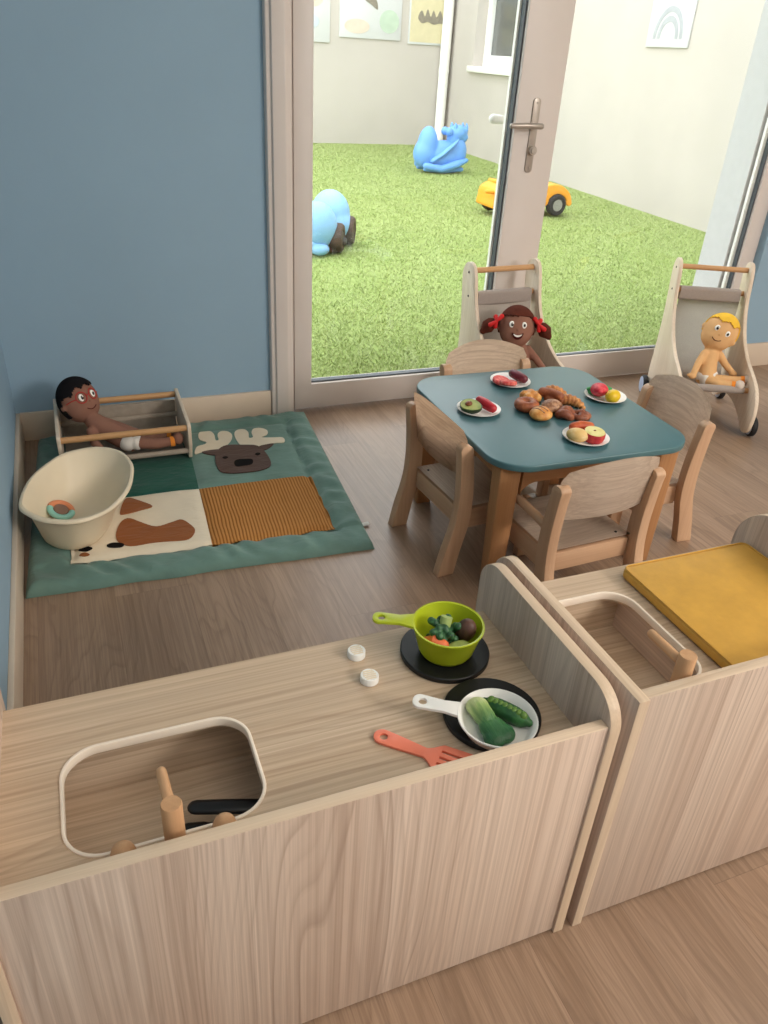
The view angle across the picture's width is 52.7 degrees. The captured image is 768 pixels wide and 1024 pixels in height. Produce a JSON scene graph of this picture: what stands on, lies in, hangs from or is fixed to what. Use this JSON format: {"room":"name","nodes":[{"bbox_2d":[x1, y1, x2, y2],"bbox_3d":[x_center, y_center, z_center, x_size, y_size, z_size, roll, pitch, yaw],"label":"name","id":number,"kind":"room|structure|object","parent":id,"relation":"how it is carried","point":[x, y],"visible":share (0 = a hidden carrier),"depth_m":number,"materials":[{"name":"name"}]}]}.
{"room":"children's room","nodes":[
{"label":"children's room","id":0,"kind":"room"},
{"bbox_2d":[0,340,15,709],"bbox_3d":[-0.402,-0.165,0.136,0.150,2.600,5.370,-9,33,-20],"label":"wall","id":1,"kind":"structure","parent":0,"point":[7,410],"depth_m":2.02,"materials":[{"name":"blue paint"}]},
{"bbox_2d":[0,413,24,1023],"bbox_3d":[-0.373,0.923,0.757,0.013,0.102,4.958,-9,33,-20],"label":"baseboard","id":2,"kind":"structure","parent":1,"relation":"attached to","point":[16,618],"depth_m":1.90,"materials":[{"name":"beige wood"}]},
{"bbox_2d":[0,0,767,413],"bbox_3d":[0.961,-1.776,2.990,4.779,2.600,0.262,-9,33,-20],"label":"wall","id":3,"kind":"structure","parent":0,"point":[133,221],"depth_m":2.49,"materials":[{"name":"blue paint"}]},
{"bbox_2d":[20,390,270,440],"bbox_3d":[-0.853,-0.361,2.863,0.888,0.104,0.014,-9,33,-20],"label":"baseboard","id":4,"kind":"structure","parent":3,"relation":"attached to","point":[36,425],"depth_m":2.92,"materials":[{"name":"beige wood"}]},
{"bbox_2d":[262,0,293,414],"bbox_3d":[-0.349,-1.345,2.519,0.095,2.200,0.118,-9,33,-20],"label":"trim","id":5,"kind":"structure","parent":3,"relation":"attached to","point":[276,14],"depth_m":2.62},
{"bbox_2d":[292,0,575,408],"bbox_3d":[0.165,-1.431,2.715,1.015,2.178,0.195,-9,33,-20],"label":"door","id":6,"kind":"structure","parent":3,"relation":"in","point":[543,28],"depth_m":2.86,"materials":[{"name":"white plastic"}]},
{"bbox_2d":[555,117,767,376],"bbox_3d":[1.164,-1.602,3.111,1.330,2.200,0.050,-9,33,-20],"label":"window","id":7,"kind":"structure","parent":3,"relation":"in","point":[637,359],"depth_m":3.55,"materials":[{"name":"white plastic"}]},
{"bbox_2d":[692,0,767,287],"bbox_3d":[1.722,-1.747,3.424,0.278,2.310,0.162,-9,33,-20],"label":"trim","id":8,"kind":"structure","parent":3,"relation":"attached to","point":[750,120],"depth_m":3.47,"materials":[{"name":"white paint"}]},
{"bbox_2d":[747,342,767,365],"bbox_3d":[2.369,-0.862,4.033,1.414,0.118,0.014,-9,33,-20],"label":"baseboard","id":9,"kind":"structure","parent":3,"relation":"attached to","point":[758,352],"depth_m":3.83,"materials":[{"name":"beige wood"}]},
{"bbox_2d":[23,365,767,1023],"bbox_3d":[1.787,0.715,1.553,4.929,0.120,5.150,-9,33,-20],"label":"floor","id":10,"kind":"structure","parent":0,"point":[693,949],"depth_m":1.88,"materials":[{"name":"brown wood"}]},
{"bbox_2d":[26,411,374,598],"bbox_3d":[-0.605,-0.087,2.496,1.015,0.035,0.980,-9,33,-20],"label":"play mat","id":11,"kind":"object","parent":10,"relation":"on","point":[260,489],"visible":0.78,"depth_m":2.34,"materials":[{"name":"green fabric"}]},
{"bbox_2d":[18,447,133,549],"bbox_3d":[-0.866,-0.028,2.221,0.311,0.136,0.439,-9,33,-20],"label":"baby bath","id":12,"kind":"object","parent":11,"relation":"on","point":[95,480],"visible":0.98,"depth_m":2.28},
{"bbox_2d":[47,500,74,519],"bbox_3d":[-0.931,-0.006,2.235,0.073,0.040,0.076,-9,33,-20],"label":"toy","id":13,"kind":"object","parent":12,"relation":"in","point":[58,509],"visible":0.98,"depth_m":2.23,"materials":[{"name":"plastic"}]},
{"bbox_2d":[79,552,89,556],"bbox_3d":[-0.818,0.117,2.119,0.025,0.004,0.018,12,32,14],"label":"print","id":14,"kind":"object","parent":11,"relation":"on","point":[81,554],"depth_m":2.12},
{"bbox_2d":[78,546,92,551],"bbox_3d":[-0.824,0.103,2.141,0.025,0.005,0.032,26,38,33],"label":"print","id":15,"kind":"object","parent":11,"relation":"on","point":[90,548],"depth_m":2.14,"materials":[{"name":"black fabric"}]},
{"bbox_2d":[53,388,191,459],"bbox_3d":[-0.887,-0.282,2.632,0.415,0.152,0.296,-9,33,-20],"label":"cradle","id":16,"kind":"object","parent":11,"relation":"on","point":[155,417],"visible":0.72,"depth_m":2.68,"materials":[{"name":"brown wood"}]},
{"bbox_2d":[55,376,183,450],"bbox_3d":[-0.874,-0.309,2.542,0.404,0.234,0.185,6,31,3],"label":"doll","id":17,"kind":"object","parent":16,"relation":"in","point":[76,398],"visible":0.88,"depth_m":2.53,"materials":[{"name":"brown plastic"}]},
{"bbox_2d":[0,563,620,1023],"bbox_3d":[-0.133,0.441,1.183,0.809,0.520,0.384,-9,33,-20],"label":"play kitchen","id":18,"kind":"object","parent":10,"relation":"on","point":[360,869],"visible":0.94,"depth_m":1.07,"materials":[{"name":"brown wood"}]},
{"bbox_2d":[59,717,265,857],"bbox_3d":[-0.294,0.408,1.054,0.374,0.136,0.251,-9,33,-20],"label":"sink","id":19,"kind":"object","parent":18,"relation":"in","point":[109,791],"depth_m":1.12,"materials":[{"name":"brown wood"}]},
{"bbox_2d":[156,766,185,840],"bbox_3d":[-0.255,0.356,0.927,0.025,0.090,0.081,-9,33,-20],"label":"rolling pin","id":20,"kind":"object","parent":18,"relation":"on","point":[171,806],"depth_m":0.89,"materials":[{"name":"brown wood"}]},
{"bbox_2d":[185,821,212,829],"bbox_3d":[-0.241,0.441,1.069,0.076,0.016,0.039,-3,31,-10],"label":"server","id":21,"kind":"object","parent":18,"relation":"in","point":[190,825],"visible":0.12,"depth_m":1.07,"materials":[{"name":"black plastic"}]},
{"bbox_2d":[187,798,259,814],"bbox_3d":[-0.201,0.407,1.066,0.135,0.021,0.025,0,31,-6],"label":"knife","id":22,"kind":"object","parent":18,"relation":"in","point":[209,806],"visible":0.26,"depth_m":1.05,"materials":[{"name":"black plastic"}]},
{"bbox_2d":[0,611,573,886],"bbox_3d":[-0.124,0.320,1.109,0.773,0.018,0.336,-9,33,-20],"label":"countertop","id":23,"kind":"structure","parent":18,"relation":"on","point":[312,723],"depth_m":1.11,"materials":[{"name":"brown wood"}]},
{"bbox_2d":[374,729,472,766],"bbox_3d":[0.051,0.334,1.081,0.142,0.004,0.052,15,33,19],"label":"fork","id":24,"kind":"object","parent":18,"relation":"on","point":[431,756],"visible":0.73,"depth_m":1.08,"materials":[{"name":"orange plastic"}]},
{"bbox_2d":[373,601,484,666],"bbox_3d":[0.076,0.203,1.233,0.168,0.056,0.119,-9,33,-20],"label":"saucepan","id":25,"kind":"object","parent":18,"relation":"on","point":[441,655],"visible":0.81,"depth_m":1.23,"materials":[{"name":"green plastic"}]},
{"bbox_2d":[424,635,448,645],"bbox_3d":[0.080,0.205,1.219,0.047,0.028,0.024,13,32,15],"label":"carrot","id":26,"kind":"object","parent":25,"relation":"in","point":[433,638],"visible":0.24,"depth_m":1.21,"materials":[{"name":"orange plastic"}]},
{"bbox_2d":[426,614,461,643],"bbox_3d":[0.095,0.191,1.233,0.055,0.050,0.050,-9,33,-20],"label":"broccoli","id":27,"kind":"object","parent":25,"relation":"in","point":[443,629],"visible":0.84,"depth_m":1.22,"materials":[{"name":"green plastic"}]},
{"bbox_2d":[412,601,484,666],"bbox_3d":[0.101,0.200,1.240,0.116,0.056,0.116,-9,33,-20],"label":"bowl","id":28,"kind":"object","parent":25,"relation":"on","point":[441,655],"depth_m":1.23,"materials":[{"name":"green plastic"}]},
{"bbox_2d":[449,640,468,645],"bbox_3d":[0.115,0.211,1.216,0.042,0.016,0.021,-9,33,-20],"label":"cucumber slice","id":29,"kind":"object","parent":25,"relation":"in","point":[459,642],"visible":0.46,"depth_m":1.21,"materials":[{"name":"green plastic"}]},
{"bbox_2d":[455,618,476,640],"bbox_3d":[0.131,0.189,1.238,0.031,0.045,0.035,-9,33,-20],"label":"potato","id":30,"kind":"object","parent":25,"relation":"in","point":[467,631],"visible":0.85,"depth_m":1.22,"materials":[{"name":"brown plastic"}]},
{"bbox_2d":[412,688,538,749],"bbox_3d":[0.134,0.302,1.106,0.173,0.021,0.116,-2,31,-10],"label":"frying pan","id":31,"kind":"object","parent":18,"relation":"on","point":[467,723],"visible":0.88,"depth_m":1.12,"materials":[{"name":"white plastic"}]},
{"bbox_2d":[466,697,514,745],"bbox_3d":[0.151,0.296,1.103,0.049,0.030,0.090,-9,33,-20],"label":"toy pak choi","id":32,"kind":"object","parent":31,"relation":"in","point":[494,731],"visible":1,"depth_m":1.09,"materials":[{"name":"green plastic"}]},
{"bbox_2d":[457,688,538,749],"bbox_3d":[0.162,0.301,1.111,0.116,0.021,0.116,-9,33,-20],"label":"bowl","id":33,"kind":"object","parent":31,"relation":"attached to","point":[467,723],"depth_m":1.12,"materials":[{"name":"white plastic"}]},
{"bbox_2d":[484,696,532,727],"bbox_3d":[0.177,0.289,1.122,0.082,0.030,0.028,21,35,27],"label":"pod","id":34,"kind":"object","parent":31,"relation":"in","point":[508,712],"visible":0.98,"depth_m":1.11,"materials":[{"name":"green plastic"}]},
{"bbox_2d":[388,392,536,576],"bbox_3d":[0.239,-0.120,2.223,0.326,0.462,0.314,-11,34,-24],"label":"chair","id":35,"kind":"object","parent":10,"relation":"on","point":[459,484],"visible":0.88,"depth_m":2.16,"materials":[{"name":"brown wood"}]},
{"bbox_2d":[435,339,549,496],"bbox_3d":[0.363,-0.292,2.527,0.314,0.462,0.326,-8,33,-18],"label":"chair","id":36,"kind":"object","parent":10,"relation":"on","point":[484,355],"visible":0.2,"depth_m":2.55,"materials":[{"name":"brown wood"}]},
{"bbox_2d":[458,258,563,367],"bbox_3d":[0.528,-0.610,2.949,0.367,0.590,0.487,-11,34,-23],"label":"stroller","id":37,"kind":"object","parent":10,"relation":"on","point":[477,306],"visible":0.24,"depth_m":3.00,"materials":[{"name":"brown wood"}]},
{"bbox_2d":[480,305,551,367],"bbox_3d":[0.527,-0.610,2.922,0.314,0.314,0.179,27,38,33],"label":"doll","id":38,"kind":"object","parent":37,"relation":"in","point":[516,325],"visible":0.59,"depth_m":2.88,"materials":[{"name":"brown plastic"}]},
{"bbox_2d":[413,366,684,579],"bbox_3d":[0.446,-0.122,2.309,0.596,0.400,0.618,-8,33,-19],"label":"table","id":39,"kind":"object","parent":10,"relation":"on","point":[520,450],"visible":0.74,"depth_m":2.08,"materials":[{"name":"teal wood"}]},
{"bbox_2d":[457,399,500,416],"bbox_3d":[0.265,-0.288,2.166,0.123,0.010,0.123,-9,33,-20],"label":"plate","id":40,"kind":"object","parent":39,"relation":"on","point":[483,413],"visible":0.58,"depth_m":2.15,"materials":[{"name":"white ceramic"}]},
{"bbox_2d":[460,398,481,413],"bbox_3d":[0.238,-0.287,2.134,0.053,0.035,0.064,-9,33,-20],"label":"avocado","id":41,"kind":"object","parent":40,"relation":"on","point":[471,406],"visible":1,"depth_m":2.12,"materials":[{"name":"green plastic"}]},
{"bbox_2d":[476,396,496,412],"bbox_3d":[0.284,-0.300,2.155,0.029,0.031,0.075,-17,37,-31],"label":"pepper","id":42,"kind":"object","parent":40,"relation":"on","point":[487,404],"visible":0.89,"depth_m":2.14,"materials":[{"name":"red plastic"}]},
{"bbox_2d":[490,372,530,387],"bbox_3d":[0.385,-0.399,2.366,0.123,0.010,0.123,-9,33,-20],"label":"plate","id":43,"kind":"object","parent":39,"relation":"on","point":[506,374],"visible":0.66,"depth_m":2.37,"materials":[{"name":"white ceramic"}]},
{"bbox_2d":[492,375,508,385],"bbox_3d":[0.355,-0.397,2.342,0.054,0.020,0.054,-9,33,-20],"label":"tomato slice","id":44,"kind":"object","parent":43,"relation":"on","point":[497,378],"visible":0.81,"depth_m":2.34,"materials":[{"name":"red food"}]},
{"bbox_2d":[499,380,516,385],"bbox_3d":[0.372,-0.389,2.327,0.054,0.022,0.054,-9,33,-20],"label":"tomato slice","id":45,"kind":"object","parent":43,"relation":"on","point":[502,382],"visible":1,"depth_m":2.31,"materials":[{"name":"red food"}]},
{"bbox_2d":[509,369,527,382],"bbox_3d":[0.410,-0.414,2.361,0.030,0.031,0.071,-20,38,-34],"label":"sausage","id":46,"kind":"object","parent":43,"relation":"on","point":[516,375],"visible":1,"depth_m":2.35,"materials":[{"name":"red food"}]},
{"bbox_2d":[514,396,538,412],"bbox_3d":[0.403,-0.302,2.185,0.072,0.030,0.072,-9,33,-20],"label":"bagel","id":47,"kind":"object","parent":39,"relation":"on","point":[524,404],"visible":0.91,"depth_m":2.16,"materials":[{"name":"brown food"}]},
{"bbox_2d":[520,389,541,401],"bbox_3d":[0.429,-0.338,2.245,0.066,0.032,0.063,-9,33,-20],"label":"pastry","id":48,"kind":"object","parent":39,"relation":"on","point":[532,393],"visible":0.66,"depth_m":2.23,"materials":[{"name":"orange food"}]},
{"bbox_2d":[529,405,552,420],"bbox_3d":[0.432,-0.273,2.132,0.065,0.038,0.062,-9,33,-20],"label":"bun","id":49,"kind":"object","parent":39,"relation":"on","point":[540,413],"visible":1,"depth_m":2.11,"materials":[{"name":"brown food"}]},
{"bbox_2d":[538,387,563,400],"bbox_3d":[0.480,-0.332,2.230,0.037,0.046,0.080,-21,39,-35],"label":"bread","id":50,"kind":"object","parent":39,"relation":"on","point":[547,393],"visible":0.76,"depth_m":2.22,"materials":[{"name":"brown food"}]},
{"bbox_2d":[541,399,562,412],"bbox_3d":[0.473,-0.299,2.182,0.062,0.036,0.056,-9,33,-20],"label":"roll","id":51,"kind":"object","parent":39,"relation":"on","point":[553,405],"visible":0.63,"depth_m":2.16,"materials":[{"name":"brown food"}]},
{"bbox_2d":[542,384,567,396],"bbox_3d":[0.498,-0.357,2.287,0.094,0.033,0.046,1,31,-5],"label":"croissant","id":52,"kind":"object","parent":39,"relation":"on","point":[558,388],"visible":0.34,"depth_m":2.28,"materials":[{"name":"orange plastic"}]},
{"bbox_2d":[555,405,574,420],"bbox_3d":[0.503,-0.273,2.151,0.058,0.036,0.057,-9,33,-20],"label":"roll","id":53,"kind":"object","parent":39,"relation":"on","point":[567,412],"visible":1,"depth_m":2.13,"materials":[{"name":"orange plastic"}]},
{"bbox_2d":[560,394,585,409],"bbox_3d":[0.532,-0.321,2.229,0.100,0.033,0.048,11,31,12],"label":"croissant","id":54,"kind":"object","parent":39,"relation":"on","point":[568,399],"visible":0.69,"depth_m":2.22,"materials":[{"name":"orange plastic"}]},
{"bbox_2d":[574,409,590,420],"bbox_3d":[0.547,-0.272,2.155,0.060,0.024,0.056,-9,33,-20],"label":"pretzel","id":55,"kind":"object","parent":39,"relation":"on","point":[580,415],"visible":0.87,"depth_m":2.14,"materials":[{"name":"brown food"}]},
{"bbox_2d":[562,427,609,445],"bbox_3d":[0.531,-0.197,2.042,0.123,0.010,0.123,-9,33,-20],"label":"plate","id":56,"kind":"object","parent":39,"relation":"on","point":[607,438],"visible":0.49,"depth_m":2.02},
{"bbox_2d":[566,428,587,441],"bbox_3d":[0.502,-0.200,2.012,0.051,0.036,0.050,-9,33,-20],"label":"potato","id":57,"kind":"object","parent":56,"relation":"on","point":[574,434],"visible":1,"depth_m":2.00,"materials":[{"name":"beige plastic"}]},
{"bbox_2d":[569,421,593,428],"bbox_3d":[0.522,-0.227,2.049,0.069,0.028,0.030,-1,31,-8],"label":"sausage","id":58,"kind":"object","parent":56,"relation":"on","point":[578,424],"visible":0.59,"depth_m":2.04,"materials":[{"name":"orange plastic"}]},
{"bbox_2d":[584,426,605,443],"bbox_3d":[0.546,-0.198,2.018,0.058,0.035,0.058,-9,33,-20],"label":"apple","id":59,"kind":"object","parent":56,"relation":"on","point":[596,435],"visible":0.94,"depth_m":2.00,"materials":[{"name":"red plastic"}]},
{"bbox_2d":[584,389,626,402],"bbox_3d":[0.657,-0.344,2.303,0.123,0.010,0.123,-9,33,-20],"label":"plate","id":60,"kind":"object","parent":39,"relation":"on","point":[623,397],"visible":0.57,"depth_m":2.29,"materials":[{"name":"white ceramic"}]},
{"bbox_2d":[586,385,611,394],"bbox_3d":[0.647,-0.367,2.324,0.087,0.018,0.054,-9,33,-20],"label":"lettuce","id":61,"kind":"object","parent":60,"relation":"on","point":[587,388],"visible":0.21,"depth_m":2.31,"materials":[{"name":"green plant"}]},
{"bbox_2d":[590,383,608,395],"bbox_3d":[0.635,-0.360,2.283,0.052,0.040,0.057,-9,33,-20],"label":"strawberry","id":62,"kind":"object","parent":60,"relation":"on","point":[597,389],"visible":0.99,"depth_m":2.26,"materials":[{"name":"red food"}]},
{"bbox_2d":[605,389,620,402],"bbox_3d":[0.670,-0.338,2.257,0.057,0.038,0.043,-9,33,-20],"label":"lemon","id":63,"kind":"object","parent":60,"relation":"on","point":[613,395],"visible":1,"depth_m":2.24,"materials":[{"name":"yellow plastic"}]},
{"bbox_2d":[509,456,665,581],"bbox_3d":[0.495,0.003,2.044,0.314,0.462,0.326,-10,33,-22],"label":"chair","id":64,"kind":"object","parent":10,"relation":"on","point":[576,510],"visible":0.85,"depth_m":1.94,"materials":[{"name":"brown wood"}]},
{"bbox_2d":[496,514,767,925],"bbox_3d":[0.508,0.327,1.416,0.536,0.548,0.406,-9,33,-20],"label":"kitchen cabinet","id":65,"kind":"object","parent":10,"relation":"on","point":[685,792],"visible":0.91,"depth_m":1.25,"materials":[{"name":"brown wood"}]},
{"bbox_2d":[559,592,701,689],"bbox_3d":[0.383,0.250,1.284,0.210,0.102,0.272,-9,33,-20],"label":"sink","id":66,"kind":"object","parent":65,"relation":"in","point":[619,622],"depth_m":1.36,"materials":[{"name":"brown wood"}]},
{"bbox_2d":[541,543,732,672],"bbox_3d":[0.520,0.188,1.323,0.500,0.018,0.336,-9,33,-20],"label":"countertop","id":67,"kind":"structure","parent":65,"relation":"on","point":[610,579],"depth_m":1.37,"materials":[{"name":"brown wood"}]},
{"bbox_2d":[647,629,697,681],"bbox_3d":[0.421,0.224,1.152,0.027,0.084,0.088,-9,33,-20],"label":"tap","id":68,"kind":"object","parent":65,"relation":"on","point":[685,660],"depth_m":1.11,"materials":[{"name":"brown wood"}]},
{"bbox_2d":[623,542,767,667],"bbox_3d":[0.619,0.161,1.339,0.287,0.023,0.303,-9,33,-20],"label":"mat","id":69,"kind":"object","parent":65,"relation":"on","point":[717,597],"visible":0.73,"depth_m":1.34,"materials":[{"name":"yellow fabric"}]},
{"bbox_2d":[558,375,715,541],"bbox_3d":[0.760,-0.172,2.366,0.326,0.462,0.314,-6,32,-16],"label":"chair","id":70,"kind":"object","parent":10,"relation":"on","point":[678,401],"visible":0.52,"depth_m":2.31,"materials":[{"name":"brown wood"}]},
{"bbox_2d":[639,257,758,435],"bbox_3d":[1.326,-0.672,3.138,0.367,0.590,0.487,5,31,2],"label":"stroller","id":71,"kind":"object","parent":10,"relation":"on","point":[679,344],"visible":0.58,"depth_m":3.20,"materials":[{"name":"brown wood"}]},
{"bbox_2d":[687,312,748,388],"bbox_3d":[1.377,-0.641,3.119,0.254,0.288,0.201,14,32,17],"label":"doll","id":72,"kind":"object","parent":71,"relation":"on","point":[720,331],"visible":0.96,"depth_m":3.11,"materials":[{"name":"beige plastic"}]},
{"label":"outside","id":73,"kind":"structure","parent":0,"visible":0},
{"bbox_2d":[311,143,704,377],"bbox_3d":[-1.145,-3.025,7.771,14.000,0.235,10.300,-9,33,-20],"label":"ground","id":74,"kind":"structure","parent":73,"point":[422,241],"depth_m":5.68,"materials":[{"name":"green plant"}]},
{"bbox_2d":[312,189,355,255],"bbox_3d":[-0.492,-2.189,5.811,0.577,0.383,0.722,18,34,23],"label":"toy","id":75,"kind":"object","parent":74,"relation":"on","point":[333,226],"visible":0.51,"depth_m":5.63,"materials":[{"name":"blue plastic"}]},
{"bbox_2d":[313,0,440,144],"bbox_3d":[-3.859,-7.403,10.276,11.900,4.900,0.250,-9,33,-20],"label":"wall","id":76,"kind":"structure","parent":74,"relation":"on","point":[368,91],"depth_m":12.27,"materials":[{"name":"white paint"}]},
{"bbox_2d":[314,0,329,42],"bbox_3d":[-1.101,-7.481,11.321,0.660,1.035,0.024,-9,33,-20],"label":"sheet","id":77,"kind":"object","parent":76,"relation":"attached to","point":[321,7],"visible":0.39,"depth_m":11.51,"materials":[{"name":"white paper"}]},
{"bbox_2d":[339,0,402,40],"bbox_3d":[-0.187,-7.657,11.630,1.000,0.950,0.026,-9,33,-20],"label":"sheet","id":78,"kind":"object","parent":76,"relation":"attached to","point":[368,19],"visible":1,"depth_m":11.73,"materials":[{"name":"white paper"}]},
{"bbox_2d":[408,0,443,45],"bbox_3d":[0.729,-7.784,11.971,0.710,0.980,0.028,-9,33,-20],"label":"sheet","id":79,"kind":"object","parent":76,"relation":"attached to","point":[425,16],"visible":0.73,"depth_m":12.03,"materials":[{"name":"yellow paper"}]},
{"bbox_2d":[413,122,467,173],"bbox_3d":[0.722,-4.652,9.893,0.729,0.583,0.436,-9,33,-20],"label":"toy","id":80,"kind":"object","parent":74,"relation":"on","point":[430,154],"visible":1,"depth_m":9.80,"materials":[{"name":"blue plastic"}]},
{"bbox_2d":[476,178,571,215],"bbox_3d":[1.341,-3.087,7.574,0.964,0.312,0.395,-9,33,-20],"label":"car","id":81,"kind":"object","parent":74,"relation":"on","point":[558,197],"visible":0.28,"depth_m":7.51,"materials":[{"name":"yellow plastic"}]},
{"bbox_2d":[443,0,764,231],"bbox_3d":[2.725,-5.601,7.944,0.300,4.900,10.106,-6,32,-16],"label":"wall","id":82,"kind":"structure","parent":74,"relation":"on","point":[640,127],"depth_m":8.18,"materials":[{"name":"white paint"}]},
{"bbox_2d":[434,0,454,139],"bbox_3d":[1.018,-8.036,11.822,0.172,4.464,0.172,-9,33,-20],"label":"downpipe","id":83,"kind":"object","parent":82,"relation":"attached to","point":[448,12],"visible":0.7,"depth_m":12.32,"materials":[{"name":"white plastic"}]},
{"bbox_2d":[466,0,517,75],"bbox_3d":[1.669,-6.987,10.798,0.330,1.550,1.520,-6,32,-16],"label":"window","id":84,"kind":"structure","parent":82,"relation":"in","point":[501,18],"depth_m":11.18,"materials":[{"name":"white plastic"}]},
{"bbox_2d":[645,0,697,47],"bbox_3d":[2.784,-4.832,7.459,0.019,0.620,0.690,-6,32,-16],"label":"sheet","id":85,"kind":"object","parent":82,"relation":"attached to","point":[671,21],"visible":1,"depth_m":7.49,"materials":[{"name":"white paper"}]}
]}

